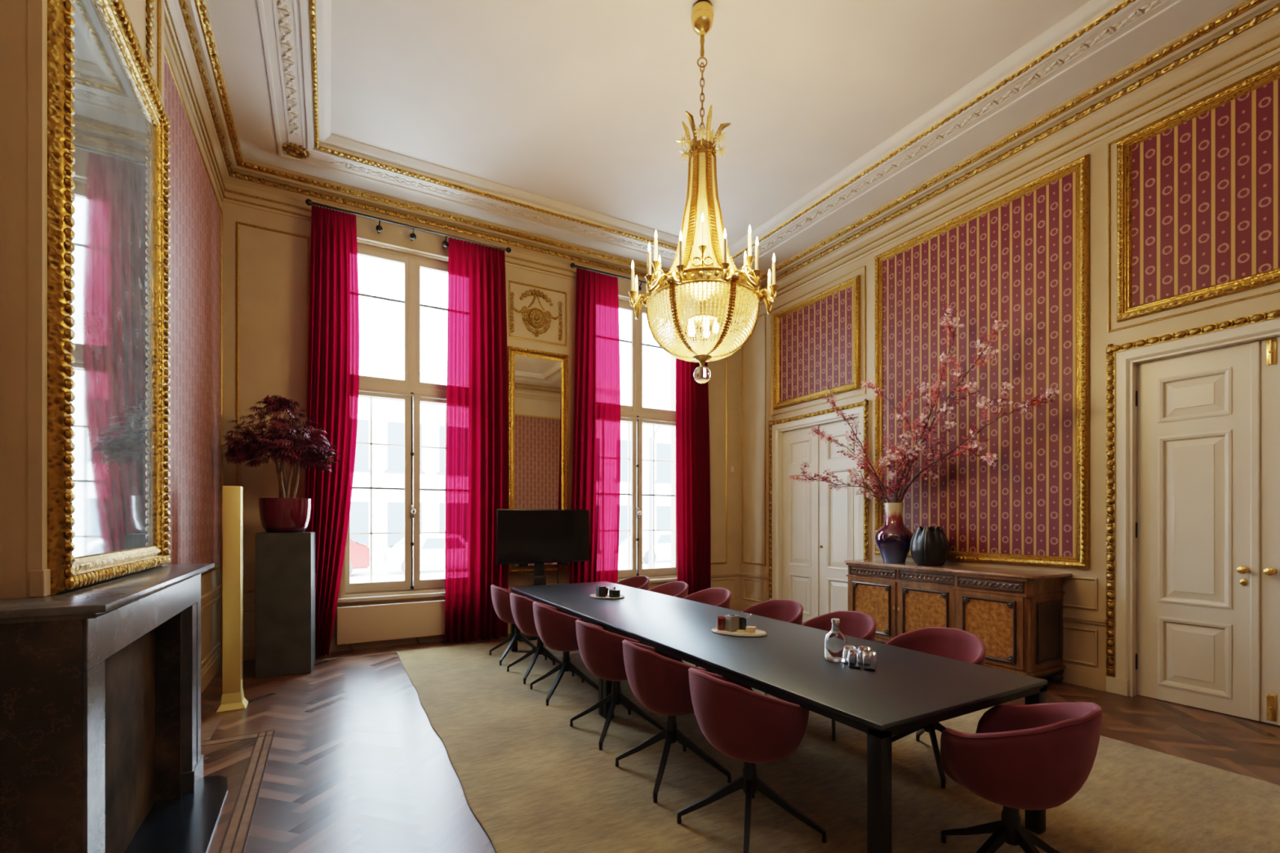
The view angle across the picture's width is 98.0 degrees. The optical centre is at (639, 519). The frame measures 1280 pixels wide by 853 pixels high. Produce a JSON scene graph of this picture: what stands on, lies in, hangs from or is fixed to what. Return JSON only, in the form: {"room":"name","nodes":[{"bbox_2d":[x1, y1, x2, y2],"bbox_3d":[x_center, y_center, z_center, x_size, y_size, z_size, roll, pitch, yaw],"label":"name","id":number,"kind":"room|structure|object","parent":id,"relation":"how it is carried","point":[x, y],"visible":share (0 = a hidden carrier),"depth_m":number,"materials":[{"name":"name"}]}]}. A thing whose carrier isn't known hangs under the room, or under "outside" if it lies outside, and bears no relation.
{"room":"meeting room","nodes":[
{"label":"meeting room","id":0,"kind":"room"},
{"bbox_2d":[0,0,164,599],"bbox_3d":[-2.558,-1.117,2.555,0.296,5.235,1.724,0,0,-29],"label":"chimney breast","id":1,"kind":"object","parent":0,"point":[24,572],"depth_m":1.86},
{"bbox_2d":[146,0,155,68],"bbox_3d":[-2.691,-2.760,3.057,0.033,0.537,0.090,0,0,-29],"label":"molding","id":2,"kind":"structure","parent":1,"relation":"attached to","point":[150,8],"depth_m":3.04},
{"bbox_2d":[164,31,221,670],"bbox_3d":[-2.554,-1.192,2.399,0.150,5.385,7.780,0,0,-29],"label":"wall","id":3,"kind":"structure","parent":0,"point":[211,580],"depth_m":5.17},
{"bbox_2d":[164,44,222,576],"bbox_3d":[-3.665,-1.345,4.567,0.026,3.670,2.710,0,0,-29],"label":"wall panel","id":4,"kind":"object","parent":3,"relation":"attached to","point":[196,213],"visible":0.49,"depth_m":4.56,"materials":[{"name":"fabric"}]},
{"bbox_2d":[200,646,222,693],"bbox_3d":[-3.670,1.415,4.576,0.025,0.170,2.890,0,0,-29],"label":"baseboard","id":5,"kind":"structure","parent":3,"relation":"attached to","point":[212,667],"depth_m":5.19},
{"bbox_2d":[221,200,739,646],"bbox_3d":[-1.464,-1.192,7.694,7.119,5.385,0.400,0,0,-29],"label":"wall","id":6,"kind":"structure","parent":0,"point":[273,265],"depth_m":6.13,"materials":[{"name":"paint"}]},
{"bbox_2d":[337,243,448,603],"bbox_3d":[-2.821,-1.147,6.875,1.660,4.185,0.435,0,0,-29],"label":"window","id":7,"kind":"structure","parent":6,"relation":"in","point":[411,391],"depth_m":6.80,"materials":[{"name":"paint"}]},
{"bbox_2d":[305,199,511,253],"bbox_3d":[-2.674,-3.387,6.630,2.250,0.140,0.277,0,0,-29],"label":"curtain rod","id":8,"kind":"object","parent":6,"relation":"attached to","point":[379,228],"visible":1,"depth_m":6.50,"materials":[{"name":"black metal"}]},
{"bbox_2d":[303,204,359,657],"bbox_3d":[-3.395,-0.959,6.105,0.562,4.893,0.125,0,0,-29],"label":"curtain","id":9,"kind":"object","parent":8,"relation":"hanging from","point":[333,353],"visible":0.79,"depth_m":6.11,"materials":[{"name":"fabric"}]},
{"bbox_2d":[444,237,508,643],"bbox_3d":[-2.011,-0.959,6.877,0.778,4.893,0.130,0,0,-29],"label":"curtain","id":10,"kind":"object","parent":8,"relation":"hanging from","point":[477,472],"visible":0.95,"depth_m":6.86,"materials":[{"name":"fabric"}]},
{"bbox_2d":[243,600,739,661],"bbox_3d":[-1.360,1.420,7.508,6.919,0.160,0.025,0,0,-29],"label":"baseboard","id":11,"kind":"structure","parent":6,"relation":"attached to","point":[249,651],"depth_m":6.53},
{"bbox_2d":[510,288,562,341],"bbox_3d":[-1.391,-2.777,7.491,0.732,0.645,0.057,0,0,-29],"label":"relief","id":12,"kind":"object","parent":6,"relation":"attached to","point":[537,293],"visible":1,"depth_m":7.47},
{"bbox_2d":[506,346,568,573],"bbox_3d":[-1.362,-0.782,7.490,0.850,2.985,0.054,0,0,-29],"label":"mirror","id":13,"kind":"object","parent":6,"relation":"attached to","point":[538,380],"visible":0.73,"depth_m":7.50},
{"bbox_2d":[570,262,646,291],"bbox_3d":[0.026,-3.387,8.139,2.324,0.140,0.277,0,0,-29],"label":"curtain rod","id":14,"kind":"object","parent":6,"relation":"attached to","point":[572,264],"visible":0.39,"depth_m":7.74,"materials":[{"name":"black metal"}]},
{"bbox_2d":[569,267,620,583],"bbox_3d":[-0.624,-0.959,7.654,0.788,4.893,0.126,0,0,-29],"label":"curtain","id":15,"kind":"object","parent":14,"relation":"hanging from","point":[596,461],"visible":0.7,"depth_m":7.68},
{"bbox_2d":[675,326,711,595],"bbox_3d":[0.822,-0.959,8.461,0.620,4.893,0.138,0,0,-29],"label":"curtain","id":16,"kind":"object","parent":14,"relation":"hanging from","point":[692,413],"visible":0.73,"depth_m":8.44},
{"bbox_2d":[617,299,677,582],"bbox_3d":[-0.074,-1.147,8.410,1.660,4.185,0.435,0,0,-29],"label":"window","id":17,"kind":"structure","parent":6,"relation":"in","point":[635,415],"depth_m":8.37,"materials":[{"name":"paint"}]},
{"bbox_2d":[200,204,1097,666],"bbox_3d":[-0.169,-1.123,5.376,6.919,4.845,4.910,0,0,-29],"label":"molding","id":18,"kind":"structure","parent":6,"relation":"attached to","point":[393,235],"depth_m":6.59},
{"bbox_2d":[200,572,1106,625],"bbox_3d":[0.531,0.800,4.123,6.919,0.250,7.780,0,0,-29],"label":"chair rail","id":19,"kind":"structure","parent":6,"relation":"attached to","point":[204,597],"depth_m":5.34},
{"bbox_2d":[121,0,1279,592],"bbox_3d":[0.340,-1.260,4.583,6.805,4.080,6.790,0,0,-29],"label":"molding","id":20,"kind":"structure","parent":6,"relation":"attached to","point":[158,86],"depth_m":5.97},
{"bbox_2d":[207,0,1239,276],"bbox_3d":[0.531,-3.882,4.123,7.219,0.295,8.080,0,0,-29],"label":"ceiling","id":21,"kind":"structure","parent":0,"point":[583,104],"depth_m":4.91,"materials":[{"name":"paint"}]},
{"bbox_2d":[282,142,737,269],"bbox_3d":[-1.077,-3.725,6.965,5.743,0.040,0.248,0,0,-29],"label":"crown molding","id":22,"kind":"structure","parent":21,"relation":"attached to","point":[299,152],"depth_m":5.61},
{"bbox_2d":[628,1,778,383],"bbox_3d":[0.466,-2.428,4.167,1.073,2.815,1.089,0,0,-29],"label":"chandelier","id":23,"kind":"object","parent":21,"relation":"hanging from","point":[691,295],"visible":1,"depth_m":4.03,"materials":[{"name":"gold metal"}]},
{"bbox_2d":[647,251,651,275],"bbox_3d":[0.064,-1.754,3.830,0.025,0.178,0.025,0,0,-29],"label":"candle","id":24,"kind":"object","parent":23,"relation":"on","point":[649,254],"depth_m":3.82,"materials":[{"name":"beige wax"}]},
{"bbox_2d":[653,238,657,261],"bbox_3d":[0.115,-1.934,4.011,0.025,0.178,0.025,0,0,-29],"label":"candle","id":25,"kind":"object","parent":23,"relation":"on","point":[655,241],"depth_m":4.00,"materials":[{"name":"beige wax"}]},
{"bbox_2d":[679,240,682,264],"bbox_3d":[0.270,-1.754,3.680,0.025,0.178,0.025,0,0,-29],"label":"candle","id":26,"kind":"object","parent":23,"relation":"on","point":[680,242],"depth_m":3.67,"materials":[{"name":"beige wax"}]},
{"bbox_2d":[676,133,690,149],"bbox_3d":[0.330,-2.798,4.116,0.118,0.102,0.028,0,0,-11],"label":"flower","id":27,"kind":"object","parent":23,"relation":"on","point":[682,140],"depth_m":4.11,"materials":[{"name":"clear glass"}]},
{"bbox_2d":[678,147,688,160],"bbox_3d":[0.356,-2.798,4.263,0.114,0.102,0.045,0,0,23],"label":"flower","id":28,"kind":"object","parent":23,"relation":"on","point":[686,154],"depth_m":4.26,"materials":[{"name":"clear glass"}]},
{"bbox_2d":[693,124,707,144],"bbox_3d":[0.433,-2.798,4.026,0.091,0.102,0.083,0,0,-29],"label":"flower","id":29,"kind":"object","parent":23,"relation":"on","point":[700,131],"depth_m":4.01,"materials":[{"name":"clear glass"}]},
{"bbox_2d":[700,222,704,245],"bbox_3d":[0.426,-1.934,3.784,0.025,0.178,0.025,0,0,-29],"label":"candle","id":30,"kind":"object","parent":23,"relation":"on","point":[702,224],"depth_m":3.77,"materials":[{"name":"beige wax"}]},
{"bbox_2d":[712,129,726,146],"bbox_3d":[0.576,-2.798,4.071,0.114,0.102,0.046,0,0,23],"label":"flower","id":31,"kind":"object","parent":23,"relation":"on","point":[718,136],"depth_m":4.06,"materials":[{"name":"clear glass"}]},
{"bbox_2d":[715,143,727,156],"bbox_3d":[0.603,-2.798,4.218,0.118,0.102,0.028,0,0,-11],"label":"flower","id":32,"kind":"object","parent":23,"relation":"on","point":[720,149],"depth_m":4.22,"materials":[{"name":"clear glass"}]},
{"bbox_2d":[723,238,726,262],"bbox_3d":[0.557,-1.754,3.650,0.025,0.178,0.025,0,0,-29],"label":"candle","id":33,"kind":"object","parent":23,"relation":"on","point":[724,239],"depth_m":3.64,"materials":[{"name":"beige wax"}]},
{"bbox_2d":[747,233,751,256],"bbox_3d":[0.778,-1.934,3.941,0.025,0.178,0.025,0,0,-29],"label":"candle","id":34,"kind":"object","parent":23,"relation":"on","point":[749,236],"depth_m":3.93,"materials":[{"name":"beige wax"}]},
{"bbox_2d":[755,245,759,270],"bbox_3d":[0.790,-1.754,3.753,0.025,0.178,0.025,0,0,-29],"label":"candle","id":35,"kind":"object","parent":23,"relation":"on","point":[757,248],"depth_m":3.74,"materials":[{"name":"beige wax"}]},
{"bbox_2d":[767,277,771,298],"bbox_3d":[0.986,-1.754,4.240,0.025,0.178,0.025,0,0,-29],"label":"candle","id":36,"kind":"object","parent":23,"relation":"on","point":[769,280],"depth_m":4.23,"materials":[{"name":"beige wax"}]},
{"bbox_2d":[257,0,1186,270],"bbox_3d":[0.512,-3.772,4.121,5.815,0.120,6.865,0,0,-29],"label":"molding","id":37,"kind":"structure","parent":21,"relation":"attached to","point":[1091,8],"depth_m":5.42,"materials":[{"name":"white paint"}]},
{"bbox_2d":[164,0,1279,307],"bbox_3d":[0.531,-3.540,4.123,6.919,0.400,7.780,0,0,-29],"label":"crown molding","id":38,"kind":"structure","parent":21,"relation":"attached to","point":[1269,28],"depth_m":5.46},
{"bbox_2d":[177,0,1279,289],"bbox_3d":[0.531,-3.608,4.124,6.797,0.060,7.641,0,0,-29],"label":"molding","id":39,"kind":"structure","parent":38,"relation":"attached to","point":[1255,20],"depth_m":5.66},
{"bbox_2d":[194,0,1266,280],"bbox_3d":[0.531,-3.695,4.123,6.629,0.061,7.490,0,0,-29],"label":"molding","id":40,"kind":"structure","parent":38,"relation":"attached to","point":[201,8],"depth_m":5.50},
{"bbox_2d":[308,0,1135,259],"bbox_3d":[0.512,-3.720,4.121,5.175,0.032,6.225,0,0,-29],"label":"molding","id":41,"kind":"structure","parent":21,"relation":"attached to","point":[312,3],"depth_m":5.40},
{"bbox_2d":[200,610,1279,852],"bbox_3d":[0.457,1.560,4.225,7.189,0.120,8.330,0,0,-29],"label":"floor","id":42,"kind":"structure","parent":0,"point":[357,763],"depth_m":3.62,"materials":[{"name":"wood"}]},
{"bbox_2d":[0,563,214,852],"bbox_3d":[-2.267,0.881,2.433,0.384,1.238,1.860,0,0,-29],"label":"fireplace","id":43,"kind":"object","parent":42,"relation":"on","point":[100,682],"visible":0.91,"depth_m":1.81,"materials":[{"name":"stone"}]},
{"bbox_2d":[0,563,214,624],"bbox_3d":[-2.267,0.284,2.433,0.384,0.045,1.860,0,0,-29],"label":"mantel shelf","id":44,"kind":"object","parent":43,"relation":"attached to","point":[87,604],"depth_m":1.86,"materials":[{"name":"grey stone"}]},
{"bbox_2d":[47,0,170,595],"bbox_3d":[-2.371,-1.012,2.544,0.083,2.544,1.425,0,0,-29],"label":"mirror","id":45,"kind":"object","parent":43,"relation":"on","point":[108,123],"visible":1,"depth_m":2.35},
{"bbox_2d":[70,0,154,557],"bbox_3d":[-2.381,-1.010,2.538,0.001,2.340,1.225,0,0,-29],"label":"mirror glass","id":46,"kind":"object","parent":45,"relation":"attached to","point":[113,166],"depth_m":2.45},
{"bbox_2d":[124,775,227,852],"bbox_3d":[-2.098,1.495,2.453,0.330,0.014,1.730,0,0,-29],"label":"hearth slab","id":47,"kind":"object","parent":42,"relation":"on","point":[185,824],"visible":0.81,"depth_m":2.73,"materials":[{"name":"stone"}]},
{"bbox_2d":[216,485,248,712],"bbox_3d":[-3.251,0.618,4.441,0.187,1.765,0.175,0,0,-29],"label":"brass post","id":48,"kind":"object","parent":42,"relation":"on","point":[233,698],"visible":1,"depth_m":4.39,"materials":[{"name":"gold metal"}]},
{"bbox_2d":[200,729,275,852],"bbox_3d":[-2.265,1.500,2.701,0.649,0.004,2.525,0,0,-29],"label":"floor border","id":49,"kind":"structure","parent":42,"relation":"on","point":[265,735],"depth_m":3.06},
{"bbox_2d":[255,531,315,678],"bbox_3d":[-3.513,0.814,5.535,0.453,1.372,0.451,0,0,-25],"label":"pedestal","id":50,"kind":"object","parent":42,"relation":"on","point":[285,562],"visible":1,"depth_m":5.34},
{"bbox_2d":[217,395,340,533],"bbox_3d":[-3.551,-0.549,5.517,1.048,1.353,0.822,0,0,-29],"label":"maple","id":51,"kind":"object","parent":50,"relation":"on","point":[284,513],"visible":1,"depth_m":5.39,"materials":[{"name":"red plant"}]},
{"bbox_2d":[258,497,311,533],"bbox_3d":[-3.518,-0.041,5.526,0.448,0.335,0.448,0,0,-29],"label":"pot","id":52,"kind":"object","parent":50,"relation":"on","point":[277,515],"depth_m":5.36,"materials":[{"name":"red ceramic"}]},
{"bbox_2d":[200,640,504,852],"bbox_3d":[-0.185,1.500,5.098,6.619,0.003,4.680,0,0,-29],"label":"floor border","id":53,"kind":"structure","parent":42,"relation":"on","point":[207,730],"depth_m":3.38,"materials":[{"name":"brown wood"}]},
{"bbox_2d":[337,600,444,651],"bbox_3d":[-2.816,1.247,6.612,1.385,0.519,0.110,0,0,-29],"label":"radiator","id":54,"kind":"object","parent":42,"relation":"on","point":[381,622],"visible":0.73,"depth_m":6.49,"materials":[{"name":"metal"}]},
{"bbox_2d":[396,640,1279,852],"bbox_3d":[0.748,1.492,4.091,4.022,0.013,7.228,0,0,-29],"label":"rug","id":55,"kind":"object","parent":42,"relation":"on","point":[534,781],"visible":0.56,"depth_m":3.09,"materials":[{"name":"carpet"}]},
{"bbox_2d":[489,584,546,665],"bbox_3d":[-1.333,1.089,5.992,0.530,0.793,0.593,0,0,-27],"label":"shell chair","id":56,"kind":"object","parent":55,"relation":"on","point":[500,597],"visible":0.41,"depth_m":5.80,"materials":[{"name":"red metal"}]},
{"bbox_2d":[506,592,573,684],"bbox_3d":[-0.976,1.089,5.354,0.530,0.793,0.593,0,0,-31],"label":"shell chair","id":57,"kind":"object","parent":55,"relation":"on","point":[522,607],"visible":0.52,"depth_m":5.17,"materials":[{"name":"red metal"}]},
{"bbox_2d":[495,508,589,641],"bbox_3d":[-1.233,0.685,7.146,1.240,1.630,0.440,0,0,-29],"label":"television","id":58,"kind":"object","parent":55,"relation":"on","point":[539,537],"visible":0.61,"depth_m":7.10,"materials":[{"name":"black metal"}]},
{"bbox_2d":[530,601,598,706],"bbox_3d":[-0.645,1.089,4.761,0.530,0.793,0.593,0,0,-26],"label":"shell chair","id":59,"kind":"object","parent":55,"relation":"on","point":[556,629],"visible":0.73,"depth_m":4.55,"materials":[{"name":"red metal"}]},
{"bbox_2d":[569,619,664,750],"bbox_3d":[-0.180,1.089,3.909,0.530,0.793,0.593,0,0,-30],"label":"shell chair","id":60,"kind":"object","parent":55,"relation":"on","point":[601,651],"visible":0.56,"depth_m":3.71,"materials":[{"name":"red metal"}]},
{"bbox_2d":[614,575,649,591],"bbox_3d":[-0.158,1.089,6.729,0.530,0.793,0.593,0,0,-30],"label":"shell chair","id":61,"kind":"object","parent":55,"relation":"on","point":[641,582],"visible":0.14,"depth_m":6.93,"materials":[{"name":"red leather"}]},
{"bbox_2d":[647,581,688,598],"bbox_3d":[0.252,1.089,6.098,0.530,0.793,0.593,0,0,-28],"label":"shell chair","id":62,"kind":"object","parent":55,"relation":"on","point":[674,588],"visible":0.15,"depth_m":6.30,"materials":[{"name":"red leather"}]},
{"bbox_2d":[615,639,731,803],"bbox_3d":[0.170,1.089,3.241,0.530,0.793,0.593,0,0,-27],"label":"shell chair","id":63,"kind":"object","parent":55,"relation":"on","point":[659,680],"visible":0.76,"depth_m":3.04,"materials":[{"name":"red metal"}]},
{"bbox_2d":[683,587,731,667],"bbox_3d":[0.620,1.089,5.502,0.530,0.793,0.593,0,0,-29],"label":"shell chair","id":64,"kind":"object","parent":55,"relation":"on","point":[717,597],"visible":0.14,"depth_m":5.70,"materials":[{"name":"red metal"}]},
{"bbox_2d":[676,667,826,852],"bbox_3d":[0.508,1.089,2.637,0.530,0.793,0.593,0,0,-31],"label":"shell chair","id":65,"kind":"object","parent":55,"relation":"on","point":[748,726],"visible":0.98,"depth_m":2.43,"materials":[{"name":"fabric"}]},
{"bbox_2d":[742,599,803,696],"bbox_3d":[1.078,1.089,4.681,0.530,0.793,0.593,0,0,-31],"label":"shell chair","id":66,"kind":"object","parent":55,"relation":"on","point":[784,610],"visible":0.17,"depth_m":4.87,"materials":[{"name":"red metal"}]},
{"bbox_2d":[510,581,1047,852],"bbox_3d":[0.235,1.125,4.474,1.200,0.722,4.853,0,0,-29],"label":"meeting table","id":67,"kind":"object","parent":55,"relation":"on","point":[908,690],"visible":0.79,"depth_m":2.83,"materials":[{"name":"wood"}]},
{"bbox_2d":[589,593,624,599],"bbox_3d":[-0.323,0.755,5.467,0.293,0.017,0.352,0,0,-29],"label":"tray","id":68,"kind":"object","parent":67,"relation":"on","point":[591,595],"visible":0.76,"depth_m":5.37,"materials":[{"name":"white ceramic"}]},
{"bbox_2d":[595,585,605,597],"bbox_3d":[-0.382,0.702,5.428,0.076,0.105,0.076,0,0,-29],"label":"box","id":69,"kind":"object","parent":68,"relation":"on","point":[600,590],"visible":1,"depth_m":5.40,"materials":[{"name":"black"}]},
{"bbox_2d":[608,586,620,597],"bbox_3d":[-0.247,0.705,5.423,0.114,0.100,0.114,0,0,-29],"label":"lidded pot","id":70,"kind":"object","parent":68,"relation":"on","point":[614,593],"visible":1,"depth_m":5.38,"materials":[{"name":"grey"}]},
{"bbox_2d":[711,626,766,636],"bbox_3d":[0.664,0.755,3.751,0.378,0.017,0.238,0,0,31],"label":"tray","id":71,"kind":"object","parent":67,"relation":"on","point":[758,633],"visible":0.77,"depth_m":3.68,"materials":[{"name":"beige wood"}]},
{"bbox_2d":[716,616,725,630],"bbox_3d":[0.557,0.712,3.811,0.060,0.085,0.060,0,0,-29],"label":"honey jar","id":72,"kind":"object","parent":71,"relation":"on","point":[721,620],"visible":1,"depth_m":3.79,"materials":[{"name":"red glass"}]},
{"bbox_2d":[725,613,739,631],"bbox_3d":[0.626,0.700,3.769,0.068,0.110,0.068,0,0,-29],"label":"box","id":73,"kind":"object","parent":71,"relation":"on","point":[732,621],"visible":0.98,"depth_m":3.74,"materials":[{"name":"grey"}]},
{"bbox_2d":[739,613,752,630],"bbox_3d":[0.703,0.700,3.811,0.119,0.110,0.084,0,0,37],"label":"sugar pot","id":74,"kind":"object","parent":71,"relation":"on","point":[742,620],"visible":0.69,"depth_m":3.79,"materials":[{"name":"grey"}]},
{"bbox_2d":[824,618,846,662],"bbox_3d":[1.064,0.652,3.026,0.114,0.224,0.114,0,0,-29],"label":"water bottle","id":75,"kind":"object","parent":67,"relation":"on","point":[835,640],"visible":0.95,"depth_m":2.99,"materials":[{"name":"clear glass"}]},
{"bbox_2d":[842,644,855,665],"bbox_3d":[1.108,0.716,2.938,0.069,0.094,0.069,0,0,-29],"label":"tumbler","id":76,"kind":"object","parent":67,"relation":"on","point":[846,647],"visible":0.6,"depth_m":2.92,"materials":[{"name":"clear glass"}]},
{"bbox_2d":[847,648,862,669],"bbox_3d":[1.105,0.716,2.865,0.069,0.094,0.069,0,0,-29],"label":"tumbler","id":77,"kind":"object","parent":67,"relation":"on","point":[854,656],"visible":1,"depth_m":2.84,"materials":[{"name":"clear glass"}]},
{"bbox_2d":[862,650,876,671],"bbox_3d":[1.163,0.716,2.821,0.069,0.094,0.069,0,0,-29],"label":"tumbler","id":78,"kind":"object","parent":67,"relation":"on","point":[868,658],"visible":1,"depth_m":2.79,"materials":[{"name":"clear glass"}]},
{"bbox_2d":[800,610,876,741],"bbox_3d":[1.420,1.089,4.069,0.530,0.793,0.593,0,0,-27],"label":"shell chair","id":79,"kind":"object","parent":55,"relation":"on","point":[859,624],"visible":0.2,"depth_m":4.21,"materials":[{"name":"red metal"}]},
{"bbox_2d":[884,626,986,788],"bbox_3d":[1.786,1.089,3.415,0.530,0.793,0.593,0,0,-29],"label":"shell chair","id":80,"kind":"object","parent":55,"relation":"on","point":[957,644],"visible":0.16,"depth_m":3.52,"materials":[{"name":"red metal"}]},
{"bbox_2d":[940,702,1102,852],"bbox_3d":[1.508,1.089,2.225,0.538,0.793,0.583,0,0,29],"label":"shell chair","id":81,"kind":"object","parent":55,"relation":"on","point":[1035,757],"visible":1,"depth_m":2.05,"materials":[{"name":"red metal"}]},
{"bbox_2d":[844,559,1072,683],"bbox_3d":[3.156,0.996,5.877,0.605,1.008,2.180,0,0,-29],"label":"sideboard","id":82,"kind":"object","parent":42,"relation":"on","point":[1016,615],"visible":0.77,"depth_m":5.24,"materials":[{"name":"wood"}]},
{"bbox_2d":[874,502,913,563],"bbox_3d":[2.900,0.151,6.352,0.410,0.680,0.410,0,0,-29],"label":"vase","id":83,"kind":"object","parent":82,"relation":"on","point":[893,539],"visible":0.99,"depth_m":6.24,"materials":[{"name":"ceramic"}]},
{"bbox_2d":[789,456,890,502],"bbox_3d":[2.458,-0.367,6.872,0.361,0.783,1.382,0,0,-32],"label":"branch","id":84,"kind":"object","parent":83,"relation":"in","point":[819,477],"visible":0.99,"depth_m":6.73,"materials":[{"name":"pink plant"}]},
{"bbox_2d":[807,425,896,502],"bbox_3d":[2.478,-0.595,6.695,0.500,1.236,1.241,0,0,-29],"label":"branch","id":85,"kind":"object","parent":83,"relation":"in","point":[816,430],"visible":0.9,"depth_m":6.51,"materials":[{"name":"pink plant"}]},
{"bbox_2d":[821,381,889,502],"bbox_3d":[2.592,-0.887,6.688,0.934,1.825,0.310,0,0,42],"label":"branch","id":86,"kind":"object","parent":83,"relation":"in","point":[830,401],"visible":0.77,"depth_m":6.69,"materials":[{"name":"pink plant"}]},
{"bbox_2d":[860,378,927,501],"bbox_3d":[2.870,-0.823,6.373,0.247,1.694,0.728,0,0,-41],"label":"branch","id":87,"kind":"object","parent":83,"relation":"in","point":[872,387],"visible":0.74,"depth_m":6.33,"materials":[{"name":"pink plant"}]},
{"bbox_2d":[884,301,964,502],"bbox_3d":[2.990,-1.120,6.061,0.404,2.294,1.048,0,0,-29],"label":"branch","id":88,"kind":"object","parent":83,"relation":"in","point":[948,308],"visible":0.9,"depth_m":5.90,"materials":[{"name":"pink plant"}]},
{"bbox_2d":[897,437,998,501],"bbox_3d":[3.181,-0.390,5.830,0.256,0.825,1.264,0,0,-23],"label":"branch","id":89,"kind":"object","parent":83,"relation":"in","point":[988,459],"visible":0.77,"depth_m":5.71,"materials":[{"name":"pink plant"}]},
{"bbox_2d":[892,319,1007,502],"bbox_3d":[3.102,-0.926,5.735,0.377,1.903,1.310,0,0,-29],"label":"branch","id":90,"kind":"object","parent":83,"relation":"in","point":[984,344],"visible":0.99,"depth_m":5.59,"materials":[{"name":"pink plant"}]},
{"bbox_2d":[883,382,1060,502],"bbox_3d":[3.202,-0.624,5.552,0.301,1.299,1.722,0,0,-29],"label":"branch","id":91,"kind":"object","parent":83,"relation":"in","point":[1047,394],"visible":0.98,"depth_m":5.38,"materials":[{"name":"pink plant"}]},
{"bbox_2d":[910,526,949,566],"bbox_3d":[3.110,0.282,5.976,0.367,0.420,0.392,0,0,-29],"label":"tulip vase","id":92,"kind":"object","parent":82,"relation":"on","point":[929,546],"visible":1,"depth_m":5.85,"materials":[{"name":"black ceramic"}]},
{"bbox_2d":[739,52,1279,671],"bbox_3d":[3.604,-1.192,5.840,0.120,5.385,7.780,0,0,-29],"label":"wall","id":93,"kind":"structure","parent":0,"point":[1077,645],"depth_m":5.08,"materials":[{"name":"paint"}]},
{"bbox_2d":[773,275,860,409],"bbox_3d":[2.414,-2.398,7.777,0.067,1.453,1.553,0,0,-29],"label":"wall panel","id":94,"kind":"object","parent":93,"relation":"attached to","point":[816,339],"visible":0.99,"depth_m":7.70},
{"bbox_2d":[768,399,869,622],"bbox_3d":[2.474,-0.011,7.795,0.176,3.021,1.795,0,0,-29],"label":"door","id":95,"kind":"structure","parent":93,"relation":"in","point":[814,528],"depth_m":7.85,"materials":[{"name":"beige wood"}]},
{"bbox_2d":[738,600,1106,691],"bbox_3d":[3.540,1.415,5.805,0.025,0.170,7.780,0,0,-29],"label":"baseboard","id":96,"kind":"structure","parent":93,"relation":"attached to","point":[1088,677],"depth_m":5.00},
{"bbox_2d":[874,154,1089,568],"bbox_3d":[3.450,-1.409,5.924,0.067,3.702,2.216,0,0,-29],"label":"wall panel","id":97,"kind":"object","parent":93,"relation":"attached to","point":[1020,258],"visible":0.92,"depth_m":5.61,"materials":[{"name":"fabric"}]},
{"bbox_2d":[1106,308,1279,725],"bbox_3d":[4.549,-0.011,4.081,0.176,3.021,1.807,0,0,-29],"label":"door","id":98,"kind":"structure","parent":93,"relation":"in","point":[1193,415],"depth_m":4.42,"materials":[{"name":"beige wood"}]},
{"bbox_2d":[1116,63,1279,322],"bbox_3d":[4.500,-2.473,4.046,0.067,1.549,1.673,0,0,-29],"label":"wall panel","id":99,"kind":"object","parent":93,"relation":"attached to","point":[1198,186],"visible":1,"depth_m":4.32,"materials":[{"name":"fabric"}]},
{"label":"outside","id":100,"kind":"structure","parent":0,"visible":0},
{"bbox_2d":[350,556,671,582],"bbox_3d":[-16.692,2.150,29.867,120.000,0.100,51.570,0,0,-29],"label":"street","id":101,"kind":"structure","parent":100,"point":[380,573],"depth_m":22.34,"materials":[{"name":"white"}]},
{"bbox_2d":[350,538,369,574],"bbox_3d":[-12.325,1.200,20.004,4.600,1.800,1.750,0,0,-29],"label":"van","id":102,"kind":"object","parent":101,"relation":"on","point":[359,553],"visible":0.16,"depth_m":20.24,"materials":[{"name":"red"}]},
{"bbox_2d":[350,364,447,565],"bbox_3d":[-13.336,-2.400,27.859,9.100,9.000,6.350,0,0,-29],"label":"house","id":103,"kind":"structure","parent":101,"relation":"on","point":[388,415],"depth_m":25.58,"materials":[{"name":"white"}]},
{"bbox_2d":[383,533,444,572],"bbox_3d":[-7.961,1.350,22.443,4.200,1.500,1.750,0,0,-29],"label":"car","id":104,"kind":"object","parent":101,"relation":"on","point":[432,545],"visible":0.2,"depth_m":21.40,"materials":[{"name":"white"}]},
{"bbox_2d":[618,382,648,556],"bbox_3d":[-5.218,-2.800,32.396,9.500,9.800,6.350,0,0,-29],"label":"house","id":105,"kind":"structure","parent":101,"relation":"on","point":[625,388],"depth_m":31.60,"materials":[{"name":"white"}]},
{"bbox_2d":[618,531,671,564],"bbox_3d":[1.205,1.350,27.566,4.200,1.500,1.750,0,0,-29],"label":"car","id":106,"kind":"object","parent":101,"relation":"on","point":[662,539],"visible":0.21,"depth_m":26.54,"materials":[{"name":"white"}]},
{"bbox_2d":[648,426,662,568],"bbox_3d":[0.775,-0.532,16.471,1.204,5.264,0.280,0,0,-29],"label":"street lamp","id":107,"kind":"object","parent":101,"relation":"on","point":[650,556],"visible":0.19,"depth_m":16.17,"materials":[{"name":"grey metal"}]},
{"bbox_2d":[644,395,671,531],"bbox_3d":[5.039,-2.500,38.129,14.000,9.200,6.350,0,0,-29],"label":"house","id":108,"kind":"structure","parent":101,"relation":"on","point":[663,437],"depth_m":32.68,"materials":[{"name":"white"}]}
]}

